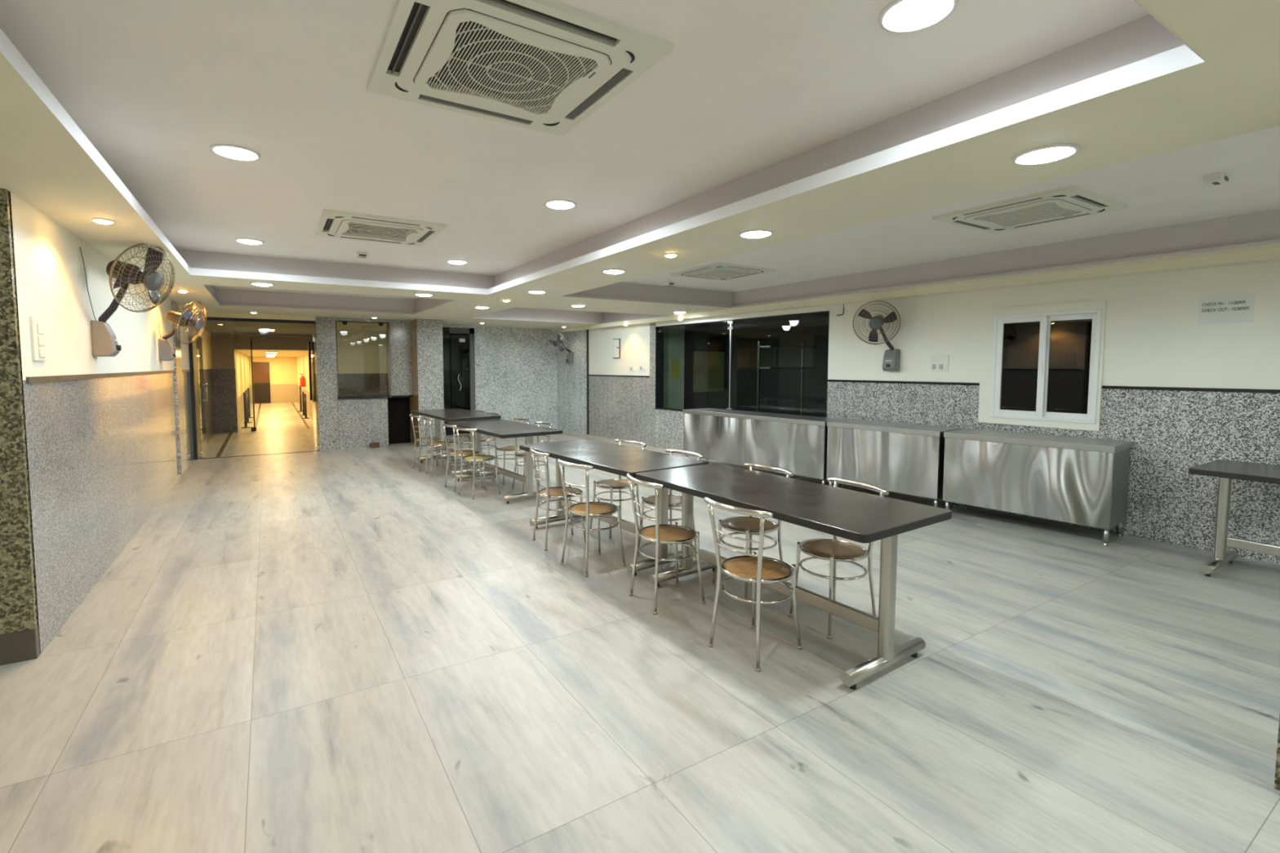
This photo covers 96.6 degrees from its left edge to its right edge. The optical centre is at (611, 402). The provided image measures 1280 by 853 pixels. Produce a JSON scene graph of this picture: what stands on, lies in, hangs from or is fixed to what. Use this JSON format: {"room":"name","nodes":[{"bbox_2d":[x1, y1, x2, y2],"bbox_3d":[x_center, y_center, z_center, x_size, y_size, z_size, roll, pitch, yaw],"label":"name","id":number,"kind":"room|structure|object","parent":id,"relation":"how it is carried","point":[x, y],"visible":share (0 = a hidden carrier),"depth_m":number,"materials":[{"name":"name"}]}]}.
{"room":"eatery","nodes":[
{"label":"eatery","id":0,"kind":"room"},
{"bbox_2d":[0,188,39,666],"bbox_3d":[-3.508,0.006,2.771,1.025,2.636,0.459,-2,4,-31],"label":"column","id":1,"kind":"structure","parent":0,"point":[19,613],"depth_m":2.85,"materials":[{"name":"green stone"}]},
{"bbox_2d":[10,191,194,653],"bbox_3d":[-4.840,-0.062,5.980,0.001,2.363,7.227,-2,4,-31],"label":"wall","id":2,"kind":"structure","parent":0,"point":[103,453],"depth_m":3.79,"materials":[{"name":"stone"}]},
{"bbox_2d":[29,315,48,360],"bbox_3d":[-3.099,-0.342,3.084,0.020,0.236,0.200,-2,4,-31],"label":"light switch","id":3,"kind":"object","parent":2,"relation":"attached to","point":[37,325],"visible":1,"depth_m":3.05,"materials":[{"name":"white plastic"}]},
{"bbox_2d":[26,369,191,383],"bbox_3d":[-4.846,-0.308,5.982,0.016,0.033,7.172,-2,4,-31],"label":"trim","id":4,"kind":"structure","parent":2,"relation":"attached to","point":[69,377],"depth_m":3.85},
{"bbox_2d":[79,243,174,356],"bbox_3d":[-3.438,-0.732,4.077,0.487,0.806,0.433,-2,4,-31],"label":"wall fan","id":5,"kind":"object","parent":2,"relation":"attached to","point":[104,340],"visible":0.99,"depth_m":4.07,"materials":[{"name":"grey metal"}]},
{"bbox_2d":[156,301,207,360],"bbox_3d":[-4.889,-0.828,6.470,0.471,0.714,0.592,-2,4,-31],"label":"wall fan","id":6,"kind":"object","parent":2,"relation":"attached to","point":[166,353],"visible":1,"depth_m":6.47,"materials":[{"name":"grey"}]},
{"bbox_2d":[188,328,197,459],"bbox_3d":[-6.676,-0.222,9.067,0.045,2.291,0.054,-2,4,-31],"label":"trim","id":7,"kind":"structure","parent":2,"relation":"attached to","point":[190,344],"depth_m":9.06,"materials":[{"name":"black metal"}]},
{"bbox_2d":[171,300,186,475],"bbox_3d":[-5.929,-0.208,7.786,0.041,2.336,0.545,-2,4,-31],"label":"column","id":8,"kind":"structure","parent":0,"point":[175,306],"depth_m":7.70,"materials":[{"name":"stone"}]},
{"bbox_2d":[210,333,237,433],"bbox_3d":[-8.755,-0.428,12.807,0.504,2.227,0.200,-2,4,-31],"label":"wall","id":9,"kind":"structure","parent":0,"point":[224,376],"depth_m":12.74,"materials":[{"name":"stone"}]},
{"bbox_2d":[234,339,256,431],"bbox_3d":[-8.380,-0.378,13.021,0.354,2.100,0.064,-2,4,-31],"label":"door","id":10,"kind":"structure","parent":9,"relation":"in","point":[253,428],"depth_m":13.09,"materials":[{"name":"clear glass"}]},
{"bbox_2d":[191,320,315,454],"bbox_3d":[-9.898,-0.672,16.286,2.227,2.272,15.680,-2,4,-31],"label":"wall","id":11,"kind":"structure","parent":0,"point":[291,360],"depth_m":13.36,"materials":[{"name":"beige paint"}]},
{"bbox_2d":[191,311,315,320],"bbox_3d":[-5.937,-1.438,9.473,1.791,0.095,0.064,-2,4,-31],"label":"trim","id":12,"kind":"structure","parent":11,"relation":"attached to","point":[211,314],"depth_m":9.48,"materials":[{"name":"beige"}]},
{"bbox_2d":[197,450,319,459],"bbox_3d":[-5.933,0.888,9.623,1.782,0.005,0.064,-2,4,-31],"label":"trim","id":13,"kind":"structure","parent":11,"relation":"attached to","point":[309,451],"depth_m":9.57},
{"bbox_2d":[253,362,271,403],"bbox_3d":[-14.063,-0.782,22.888,0.554,1.654,0.064,-2,4,-31],"label":"door","id":14,"kind":"structure","parent":11,"relation":"in","point":[260,370],"depth_m":22.86,"materials":[{"name":"brown wood"}]},
{"bbox_2d":[215,402,310,457],"bbox_3d":[-9.821,0.459,16.389,1.609,0.004,15.526,-2,4,-31],"label":"trim","id":15,"kind":"structure","parent":11,"relation":"attached to","point":[221,450],"depth_m":13.74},
{"bbox_2d":[299,373,305,386],"bbox_3d":[-9.808,-0.696,18.067,0.154,0.421,0.154,-2,4,-31],"label":"fire extinguisher","id":16,"kind":"object","parent":11,"relation":"attached to","point":[302,379],"visible":1,"depth_m":18.01,"materials":[{"name":"red paint"}]},
{"bbox_2d":[314,316,339,450],"bbox_3d":[-5.125,-0.341,10.230,0.309,2.382,0.364,-2,4,-31],"label":"column","id":17,"kind":"structure","parent":0,"point":[324,326],"depth_m":10.08,"materials":[{"name":"stone"}]},
{"bbox_2d":[195,317,319,457],"bbox_3d":[-6.163,-0.280,9.954,1.758,2.277,0.953,-2,4,-31],"label":"door","id":18,"kind":"structure","parent":17,"relation":"attached to","point":[201,384],"depth_m":9.82,"materials":[{"name":"clear glass"}]},
{"bbox_2d":[312,321,388,423],"bbox_3d":[-4.490,-0.491,12.730,3.636,2.363,3.727,-2,4,-31],"label":"wall","id":19,"kind":"structure","parent":0,"point":[362,359],"depth_m":13.88,"materials":[{"name":"beige paint"}]},
{"bbox_2d":[335,317,412,395],"bbox_3d":[-4.367,-0.815,10.519,1.318,1.473,0.036,-2,4,-31],"label":"wall","id":20,"kind":"structure","parent":0,"point":[400,331],"depth_m":10.76,"materials":[{"name":"stone"}]},
{"bbox_2d":[335,320,391,397],"bbox_3d":[-4.551,-0.782,10.431,0.909,1.418,0.145,-2,4,-31],"label":"window","id":21,"kind":"structure","parent":20,"relation":"in","point":[388,322],"depth_m":10.58,"materials":[{"name":"clear glass"}]},
{"bbox_2d":[409,318,444,446],"bbox_3d":[-3.752,-0.405,11.235,0.464,2.382,1.491,-2,4,-31],"label":"column","id":22,"kind":"structure","parent":0,"point":[427,350],"depth_m":10.60,"materials":[{"name":"stone"}]},
{"bbox_2d":[449,333,467,422],"bbox_3d":[-3.784,-0.540,13.494,2.000,2.363,2.418,-2,4,-31],"label":"wall","id":23,"kind":"structure","parent":0,"point":[450,334],"depth_m":14.69,"materials":[{"name":"grey"}]},
{"bbox_2d":[442,325,557,428],"bbox_3d":[-2.576,-0.505,12.811,3.182,2.382,0.001,-2,4,-31],"label":"wall","id":24,"kind":"structure","parent":0,"point":[516,368],"depth_m":13.04,"materials":[{"name":"grey stone"}]},
{"bbox_2d":[442,327,475,435],"bbox_3d":[-3.495,-0.446,12.306,1.082,2.327,0.140,-2,4,-31],"label":"door","id":25,"kind":"structure","parent":24,"relation":"in","point":[462,368],"depth_m":12.38,"materials":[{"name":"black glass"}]},
{"bbox_2d":[0,402,1279,852],"bbox_3d":[-4.194,0.743,12.669,11.635,0.091,31.360,-2,4,-31],"label":"floor","id":26,"kind":"structure","parent":0,"point":[344,651],"depth_m":2.65,"materials":[{"name":"tile"}]},
{"bbox_2d":[240,392,250,428],"bbox_3d":[-8.880,0.193,13.792,0.200,0.864,0.200,-2,4,-31],"label":"barrier post","id":27,"kind":"object","parent":26,"relation":"on","point":[244,393],"visible":1,"depth_m":13.77,"materials":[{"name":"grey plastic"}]},
{"bbox_2d":[243,390,252,422],"bbox_3d":[-9.631,0.114,15.035,0.200,0.864,0.200,-2,4,-31],"label":"barrier post","id":28,"kind":"object","parent":26,"relation":"on","point":[246,391],"visible":0.73,"depth_m":15.02,"materials":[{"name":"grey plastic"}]},
{"bbox_2d":[247,387,253,417],"bbox_3d":[-10.475,0.025,16.434,0.200,0.864,0.200,-2,4,-31],"label":"barrier post","id":29,"kind":"object","parent":26,"relation":"on","point":[248,388],"visible":0.67,"depth_m":16.42,"materials":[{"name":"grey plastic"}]},
{"bbox_2d":[302,393,309,418],"bbox_3d":[-8.768,0.111,16.300,0.200,0.709,0.200,-2,4,-31],"label":"barrier post","id":30,"kind":"object","parent":26,"relation":"on","point":[305,402],"visible":1,"depth_m":16.28,"materials":[{"name":"grey metal"}]},
{"bbox_2d":[337,394,413,449],"bbox_3d":[-4.408,0.345,10.653,1.300,0.959,0.382,-2,4,-31],"label":"wall","id":31,"kind":"structure","parent":26,"relation":"on","point":[384,420],"depth_m":10.49,"materials":[{"name":"stone"}]},
{"bbox_2d":[337,394,413,399],"bbox_3d":[-4.408,-0.109,10.624,1.300,0.050,0.382,-2,4,-31],"label":"countertop","id":32,"kind":"structure","parent":31,"relation":"on","point":[372,396],"depth_m":10.45,"materials":[{"name":"black stone"}]},
{"bbox_2d":[408,413,444,471],"bbox_3d":[-2.700,0.573,8.294,0.434,0.804,0.444,-3,4,-35],"label":"dining chair","id":33,"kind":"object","parent":26,"relation":"on","point":[420,439],"visible":0.87,"depth_m":8.27,"materials":[{"name":"silver metal"}]},
{"bbox_2d":[421,416,457,478],"bbox_3d":[-2.370,0.603,7.817,0.434,0.804,0.444,-2,4,-31],"label":"dining chair","id":34,"kind":"object","parent":26,"relation":"on","point":[432,444],"visible":0.81,"depth_m":7.77,"materials":[{"name":"silver metal"}]},
{"bbox_2d":[411,408,501,477],"bbox_3d":[-2.324,0.562,8.398,0.762,0.811,1.702,-3,4,-35],"label":"dining table","id":35,"kind":"object","parent":26,"relation":"on","point":[453,415],"visible":0.56,"depth_m":8.17,"materials":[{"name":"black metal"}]},
{"bbox_2d":[441,422,484,492],"bbox_3d":[-1.842,0.656,6.987,0.434,0.804,0.444,-3,5,-36],"label":"dining chair","id":36,"kind":"object","parent":26,"relation":"on","point":[456,453],"visible":0.86,"depth_m":6.94,"materials":[{"name":"silver metal"}]},
{"bbox_2d":[452,409,484,466],"bbox_3d":[-2.208,0.540,8.808,0.434,0.804,0.444,-3,5,-38],"label":"dining chair","id":37,"kind":"object","parent":26,"relation":"on","point":[462,435],"visible":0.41,"depth_m":8.79,"materials":[{"name":"silver metal"}]},
{"bbox_2d":[454,426,501,499],"bbox_3d":[-1.560,0.680,6.601,0.444,0.804,0.434,4,5,44],"label":"dining chair","id":38,"kind":"object","parent":26,"relation":"on","point":[473,458],"visible":1,"depth_m":6.58,"materials":[{"name":"silver metal"}]},
{"bbox_2d":[466,412,500,468],"bbox_3d":[-1.871,0.571,8.320,0.434,0.804,0.444,-3,4,-35],"label":"dining chair","id":39,"kind":"object","parent":26,"relation":"on","point":[487,439],"visible":0.37,"depth_m":8.32,"materials":[{"name":"silver metal"}]},
{"bbox_2d":[446,418,562,503],"bbox_3d":[-1.350,0.673,6.955,0.762,0.773,1.702,-3,4,-35],"label":"dining table","id":40,"kind":"object","parent":26,"relation":"on","point":[498,428],"visible":0.7,"depth_m":6.59,"materials":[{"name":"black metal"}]},
{"bbox_2d":[492,417,530,484],"bbox_3d":[-1.299,0.628,7.425,0.434,0.804,0.444,-3,5,-36],"label":"dining chair","id":41,"kind":"object","parent":26,"relation":"on","point":[505,448],"visible":0.66,"depth_m":7.42,"materials":[{"name":"silver metal"}]},
{"bbox_2d":[511,422,552,493],"bbox_3d":[-0.956,0.660,6.910,0.434,0.804,0.444,-2,4,-33],"label":"dining chair","id":42,"kind":"object","parent":26,"relation":"on","point":[522,455],"visible":0.6,"depth_m":6.89,"materials":[{"name":"silver metal"}]},
{"bbox_2d":[528,447,586,551],"bbox_3d":[-0.467,0.793,4.823,0.434,0.804,0.444,-2,4,-26],"label":"dining chair","id":43,"kind":"object","parent":26,"relation":"on","point":[557,492],"visible":0.88,"depth_m":4.79,"materials":[{"name":"silver metal"}]},
{"bbox_2d":[556,458,626,577],"bbox_3d":[-0.158,0.829,4.260,0.434,0.804,0.444,-3,5,-39],"label":"dining chair","id":44,"kind":"object","parent":26,"relation":"on","point":[597,509],"visible":1,"depth_m":4.24,"materials":[{"name":"silver metal"}]},
{"bbox_2d":[519,439,709,575],"bbox_3d":[-0.056,0.809,4.818,0.762,0.773,1.702,-3,5,-36],"label":"dining table","id":45,"kind":"object","parent":26,"relation":"on","point":[619,460],"visible":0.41,"depth_m":4.53,"materials":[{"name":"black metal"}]},
{"bbox_2d":[589,439,646,538],"bbox_3d":[0.056,0.770,5.190,0.434,0.804,0.444,-3,5,-37],"label":"dining chair","id":46,"kind":"object","parent":26,"relation":"on","point":[619,484],"visible":0.73,"depth_m":5.17,"materials":[{"name":"silver metal"}]},
{"bbox_2d":[626,472,706,614],"bbox_3d":[0.333,0.869,3.630,0.434,0.804,0.444,-2,4,-26],"label":"dining chair","id":47,"kind":"object","parent":26,"relation":"on","point":[657,534],"visible":1,"depth_m":3.59,"materials":[{"name":"silver metal"}]},
{"bbox_2d":[637,448,702,552],"bbox_3d":[0.461,0.810,4.554,0.434,0.804,0.444,-3,4,-35],"label":"dining chair","id":48,"kind":"object","parent":26,"relation":"on","point":[674,500],"visible":0.39,"depth_m":4.56,"materials":[{"name":"silver metal"}]},
{"bbox_2d":[703,497,802,671],"bbox_3d":[0.747,0.909,2.998,0.434,0.804,0.444,-3,5,-38],"label":"dining chair","id":49,"kind":"object","parent":26,"relation":"on","point":[754,568],"visible":1,"depth_m":2.95,"materials":[{"name":"silver metal"}]},
{"bbox_2d":[711,462,794,599],"bbox_3d":[0.949,0.855,3.861,0.434,0.804,0.444,-2,4,-32],"label":"dining chair","id":50,"kind":"object","parent":26,"relation":"on","point":[749,526],"visible":0.71,"depth_m":3.83,"materials":[{"name":"silver metal"}]},
{"bbox_2d":[682,408,850,487],"bbox_3d":[2.011,0.582,7.838,0.556,0.844,2.373,-3,5,-37],"label":"cabinet","id":51,"kind":"object","parent":26,"relation":"on","point":[797,444],"depth_m":7.49,"materials":[{"name":"grey metal"}]},
{"bbox_2d":[682,408,850,426],"bbox_3d":[2.011,0.187,7.813,0.556,0.053,2.373,-3,5,-37],"label":"countertop","id":52,"kind":"structure","parent":51,"relation":"on","point":[785,418],"depth_m":7.53,"materials":[{"name":"silver metal"}]},
{"bbox_2d":[756,341,816,415],"bbox_3d":[2.940,-0.063,9.587,1.091,1.909,0.273,-2,4,-31],"label":"shelf","id":53,"kind":"object","parent":26,"relation":"on","point":[802,347],"visible":0.82,"depth_m":9.42,"materials":[{"name":"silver metal"}]},
{"bbox_2d":[635,462,951,689],"bbox_3d":[0.938,0.900,3.392,0.762,0.773,1.702,-2,4,-33],"label":"dining table","id":54,"kind":"object","parent":26,"relation":"on","point":[855,516],"visible":0.86,"depth_m":2.99,"materials":[{"name":"laminate"}]},
{"bbox_2d":[787,477,888,639],"bbox_3d":[1.319,0.887,3.343,0.434,0.804,0.444,-2,4,-25],"label":"dining chair","id":55,"kind":"object","parent":26,"relation":"on","point":[834,550],"visible":0.84,"depth_m":3.29,"materials":[{"name":"silver metal"}]},
{"bbox_2d":[826,419,963,507],"bbox_3d":[3.123,0.674,6.384,0.556,0.844,1.248,-3,5,-37],"label":"cabinet","id":56,"kind":"object","parent":26,"relation":"on","point":[908,459],"depth_m":6.13,"materials":[{"name":"grey metal"}]},
{"bbox_2d":[826,419,963,436],"bbox_3d":[3.123,0.280,6.359,0.556,0.053,1.248,-3,5,-37],"label":"countertop","id":57,"kind":"structure","parent":56,"relation":"on","point":[900,428],"depth_m":6.19,"materials":[{"name":"silver metal"}]},
{"bbox_2d":[942,428,1131,546],"bbox_3d":[3.920,0.740,5.343,0.556,0.844,1.303,-3,5,-37],"label":"cabinet","id":58,"kind":"object","parent":26,"relation":"on","point":[1075,480],"depth_m":5.06,"materials":[{"name":"grey metal"}]},
{"bbox_2d":[943,428,1131,453],"bbox_3d":[3.920,0.346,5.318,0.556,0.053,1.303,-3,5,-37],"label":"countertop","id":59,"kind":"structure","parent":58,"relation":"on","point":[1108,446],"depth_m":5.14,"materials":[{"name":"silver metal"}]},
{"bbox_2d":[1188,459,1279,577],"bbox_3d":[4.869,0.890,3.554,0.762,0.773,1.702,-2,4,-31],"label":"dining table","id":60,"kind":"object","parent":26,"relation":"on","point":[1226,470],"visible":1,"depth_m":4.12,"materials":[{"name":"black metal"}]},
{"bbox_2d":[0,0,1279,333],"bbox_3d":[-0.735,-1.276,5.111,9.908,0.324,15.089,-2,4,-31],"label":"ceiling","id":61,"kind":"structure","parent":0,"point":[750,98],"depth_m":2.78,"materials":[{"name":"paint"}]},
{"bbox_2d":[91,217,115,224],"bbox_3d":[-3.009,-1.067,3.369,0.105,0.023,0.105,-2,4,-31],"label":"recessed light","id":62,"kind":"object","parent":61,"relation":"in","point":[101,220],"visible":1,"depth_m":3.35,"materials":[{"name":"white plastic"}]},
{"bbox_2d":[93,219,112,224],"bbox_3d":[-3.009,-1.067,3.369,0.089,0.023,0.089,-2,4,-31],"label":"diffuser","id":63,"kind":"object","parent":62,"relation":"attached to","point":[101,221],"depth_m":3.35,"materials":[{"name":"white plastic"}]},
{"bbox_2d":[209,143,261,160],"bbox_3d":[-1.952,-1.289,2.958,0.221,0.023,0.221,-2,4,-31],"label":"recessed light","id":64,"kind":"object","parent":61,"relation":"in","point":[235,152],"visible":1,"depth_m":2.92,"materials":[{"name":"white plastic"}]},
{"bbox_2d":[214,146,257,159],"bbox_3d":[-1.952,-1.289,2.958,0.187,0.023,0.187,-2,4,-31],"label":"diffuser","id":65,"kind":"object","parent":64,"relation":"attached to","point":[233,153],"depth_m":2.93,"materials":[{"name":"white plastic"}]},
{"bbox_2d":[235,238,263,244],"bbox_3d":[-3.219,-1.423,5.059,0.221,0.023,0.221,-2,4,-31],"label":"recessed light","id":66,"kind":"object","parent":61,"relation":"in","point":[247,241],"visible":1,"depth_m":5.01,"materials":[{"name":"white plastic"}]},
{"bbox_2d":[249,282,274,286],"bbox_3d":[-3.669,-1.233,5.979,0.221,0.023,0.221,-2,4,-31],"label":"recessed light","id":67,"kind":"object","parent":61,"relation":"in","point":[263,284],"visible":1,"depth_m":5.92,"materials":[{"name":"white plastic"}]},
{"bbox_2d":[252,283,271,286],"bbox_3d":[-3.669,-1.233,5.979,0.187,0.023,0.187,-2,4,-31],"label":"diffuser","id":68,"kind":"object","parent":67,"relation":"attached to","point":[257,284],"depth_m":5.94,"materials":[{"name":"white plastic"}]},
{"bbox_2d":[355,251,368,258],"bbox_3d":[-2.458,-1.446,5.601,0.118,0.047,0.084,-2,4,-31],"label":"smoke detector","id":69,"kind":"object","parent":61,"relation":"attached to","point":[357,255],"visible":1,"depth_m":5.57,"materials":[{"name":"white plastic"}]},
{"bbox_2d":[315,208,446,246],"bbox_3d":[-1.891,-1.391,4.618,0.864,0.032,0.864,-2,4,-31],"label":"air conditioner","id":70,"kind":"object","parent":61,"relation":"attached to","point":[332,223],"visible":1,"depth_m":4.52,"materials":[{"name":"beige plastic"}]},
{"bbox_2d":[446,259,467,264],"bbox_3d":[-1.644,-1.486,6.059,0.221,0.023,0.221,-2,4,-31],"label":"recessed light","id":71,"kind":"object","parent":61,"relation":"in","point":[451,261],"visible":1,"depth_m":6.01,"materials":[{"name":"white plastic"}]},
{"bbox_2d":[366,0,673,136],"bbox_3d":[-0.381,-1.232,2.116,0.864,0.032,0.864,-2,4,-31],"label":"air conditioner","id":72,"kind":"object","parent":61,"relation":"attached to","point":[546,66],"visible":1,"depth_m":2.03,"materials":[{"name":"beige plastic"}]},
{"bbox_2d":[527,289,546,293],"bbox_3d":[-0.868,-1.273,6.605,0.221,0.023,0.221,-2,4,-31],"label":"recessed light","id":73,"kind":"object","parent":61,"relation":"in","point":[535,291],"visible":1,"depth_m":6.56,"materials":[{"name":"white plastic"}]},
{"bbox_2d":[544,199,576,208],"bbox_3d":[-0.353,-1.349,3.906,0.221,0.023,0.221,-2,4,-31],"label":"recessed light","id":74,"kind":"object","parent":61,"relation":"in","point":[553,203],"visible":1,"depth_m":3.86,"materials":[{"name":"white plastic"}]},
{"bbox_2d":[546,201,573,208],"bbox_3d":[-0.353,-1.349,3.906,0.187,0.023,0.187,-2,4,-31],"label":"diffuser","id":75,"kind":"object","parent":74,"relation":"attached to","point":[554,205],"depth_m":3.88,"materials":[{"name":"white plastic"}]},
{"bbox_2d":[0,0,1204,294],"bbox_3d":[-1.151,-1.118,3.493,2.900,0.067,6.154,-2,4,-31],"label":"light","id":76,"kind":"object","parent":61,"relation":"attached to","point":[1183,56],"depth_m":2.35,"materials":[{"name":"white paint"}]},
{"bbox_2d":[601,268,626,274],"bbox_3d":[0.017,-1.182,5.178,0.221,0.023,0.221,-2,4,-31],"label":"recessed light","id":77,"kind":"object","parent":61,"relation":"in","point":[611,271],"visible":1,"depth_m":5.12,"materials":[{"name":"white plastic"}]},
{"bbox_2d":[603,270,623,274],"bbox_3d":[0.017,-1.182,5.178,0.187,0.023,0.187,-2,4,-31],"label":"diffuser","id":78,"kind":"object","parent":77,"relation":"attached to","point":[611,272],"depth_m":5.13,"materials":[{"name":"white plastic"}]},
{"bbox_2d":[670,262,775,280],"bbox_3d":[1.289,-1.523,6.690,0.864,0.032,0.864,-2,4,-31],"label":"air conditioner","id":79,"kind":"object","parent":61,"relation":"attached to","point":[718,270],"visible":1,"depth_m":6.57,"materials":[{"name":"white plastic"}]},
{"bbox_2d":[738,229,773,238],"bbox_3d":[0.939,-1.089,3.709,0.221,0.023,0.221,-2,4,-31],"label":"recessed light","id":80,"kind":"object","parent":61,"relation":"in","point":[753,233],"visible":1,"depth_m":3.66,"materials":[{"name":"white plastic"}]},
{"bbox_2d":[741,231,770,238],"bbox_3d":[0.939,-1.089,3.709,0.187,0.023,0.187,-2,4,-31],"label":"diffuser","id":81,"kind":"object","parent":80,"relation":"attached to","point":[748,234],"depth_m":3.67,"materials":[{"name":"white plastic"}]},
{"bbox_2d":[878,0,958,33],"bbox_3d":[0.955,-1.214,1.781,0.221,0.023,0.221,-2,4,-31],"label":"recessed light","id":82,"kind":"object","parent":61,"relation":"in","point":[899,16],"visible":1,"depth_m":1.77,"materials":[{"name":"white plastic"}]},
{"bbox_2d":[932,185,1127,233],"bbox_3d":[2.982,-1.358,4.096,0.864,0.032,0.864,-2,4,-31],"label":"air conditioner","id":83,"kind":"object","parent":61,"relation":"attached to","point":[1072,202],"visible":1,"depth_m":3.99,"materials":[{"name":"white plastic"}]},
{"bbox_2d":[1012,142,1079,164],"bbox_3d":[1.764,-1.001,2.320,0.221,0.023,0.221,-2,4,-31],"label":"recessed light","id":84,"kind":"object","parent":61,"relation":"in","point":[1055,152],"visible":1,"depth_m":2.28,"materials":[{"name":"white plastic"}]},
{"bbox_2d":[1017,146,1074,164],"bbox_3d":[1.764,-1.001,2.320,0.187,0.023,0.187,-2,4,-31],"label":"diffuser","id":85,"kind":"object","parent":84,"relation":"attached to","point":[1037,155],"depth_m":2.29,"materials":[{"name":"white plastic"}]},
{"bbox_2d":[1204,172,1229,186],"bbox_3d":[3.529,-1.301,3.323,0.118,0.047,0.084,-2,4,-31],"label":"smoke detector","id":86,"kind":"object","parent":61,"relation":"attached to","point":[1220,178],"visible":1,"depth_m":3.30,"materials":[{"name":"white plastic"}]},
{"bbox_2d":[663,325,684,409],"bbox_3d":[1.199,-0.389,11.333,0.391,2.336,0.273,-2,4,-31],"label":"column","id":87,"kind":"structure","parent":0,"point":[673,336],"depth_m":11.18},
{"bbox_2d":[671,359,679,378],"bbox_3d":[1.246,-0.656,11.176,0.173,0.382,0.012,-2,4,-31],"label":"paper notice","id":88,"kind":"object","parent":87,"relation":"attached to","point":[675,362],"visible":1,"depth_m":11.17,"materials":[{"name":"yellow paper"}]},
{"bbox_2d":[649,311,830,417],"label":"window","id":89,"kind":"structure","parent":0,"point":[780,388],"depth_m":10.90,"materials":[{"name":"grey glass"}]},
{"bbox_2d":[684,350,724,393],"bbox_3d":[1.895,-0.625,11.621,0.836,0.864,0.291,-2,4,-31],"label":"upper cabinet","id":90,"kind":"object","parent":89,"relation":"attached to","point":[704,370],"visible":0.96,"depth_m":11.46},
{"bbox_2d":[556,260,1279,564],"bbox_3d":[2.916,-0.219,7.382,0.838,2.500,15.089,-2,4,-31],"label":"wall","id":91,"kind":"structure","parent":0,"point":[1153,337],"depth_m":4.99,"materials":[{"name":"paint"}]},
{"bbox_2d":[548,332,573,363],"bbox_3d":[-1.078,-1.202,12.638,0.620,0.677,0.483,-2,4,-31],"label":"wall fan","id":92,"kind":"object","parent":91,"relation":"attached to","point":[570,357],"visible":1,"depth_m":12.57,"materials":[{"name":"grey metal"}]},
{"bbox_2d":[586,329,588,434],"bbox_3d":[-0.523,-0.432,12.418,0.026,2.286,0.054,-2,4,-31],"label":"trim","id":93,"kind":"structure","parent":91,"relation":"attached to","point":[587,330],"depth_m":12.40,"materials":[{"name":"black"}]},
{"bbox_2d":[613,338,620,358],"bbox_3d":[0.092,-1.080,11.461,0.041,0.391,0.236,-2,4,-31],"label":"box","id":94,"kind":"object","parent":91,"relation":"attached to","point":[616,342],"visible":1,"depth_m":11.43,"materials":[{"name":"white"}]},
{"bbox_2d":[588,374,649,377],"bbox_3d":[0.100,-0.533,11.501,0.015,0.023,2.168,-2,4,-34],"label":"trim","id":95,"kind":"structure","parent":91,"relation":"attached to","point":[588,375],"depth_m":11.37,"materials":[{"name":"black stone"}]},
{"bbox_2d":[639,361,645,370],"bbox_3d":[0.576,-0.686,10.784,0.018,0.164,0.173,-2,4,-34],"label":"switch plate","id":96,"kind":"object","parent":91,"relation":"attached to","point":[642,364],"visible":1,"depth_m":10.78,"materials":[{"name":"white plastic"}]},
{"bbox_2d":[852,300,901,371],"bbox_3d":[3.102,-0.770,6.675,0.517,0.808,0.358,2,4,25],"label":"wall fan","id":97,"kind":"object","parent":91,"relation":"attached to","point":[891,357],"visible":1,"depth_m":6.62,"materials":[{"name":"grey metal"}]},
{"bbox_2d":[930,355,949,371],"bbox_3d":[3.629,-0.431,6.306,0.018,0.177,0.192,-2,4,-34],"label":"board","id":98,"kind":"object","parent":91,"relation":"attached to","point":[938,362],"visible":1,"depth_m":6.30,"materials":[{"name":"white plastic"}]},
{"bbox_2d":[977,300,1106,431],"bbox_3d":[4.346,-0.359,5.650,0.537,1.182,1.032,-2,4,-31],"label":"window","id":99,"kind":"structure","parent":91,"relation":"in","point":[1042,366],"depth_m":5.50,"materials":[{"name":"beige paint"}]},
{"bbox_2d":[826,379,1279,393],"bbox_3d":[4.972,-0.086,4.357,0.017,0.027,7.612,-2,4,-34],"label":"trim","id":100,"kind":"structure","parent":91,"relation":"attached to","point":[1177,388],"depth_m":4.93,"materials":[{"name":"black stone"}]},
{"bbox_2d":[1197,291,1255,324],"bbox_3d":[4.849,-0.739,4.500,0.003,0.232,0.305,-2,4,-34],"label":"paper notice","id":101,"kind":"object","parent":91,"relation":"attached to","point":[1233,308],"visible":1,"depth_m":4.49,"materials":[{"name":"white paper"}]},
{"bbox_2d":[1274,715,1279,791],"bbox_3d":[2.699,0.192,1.846,0.486,2.382,0.532,-2,4,-31],"label":"column","id":102,"kind":"structure","parent":0,"point":[1277,780],"depth_m":2.01,"materials":[{"name":"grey stone"}]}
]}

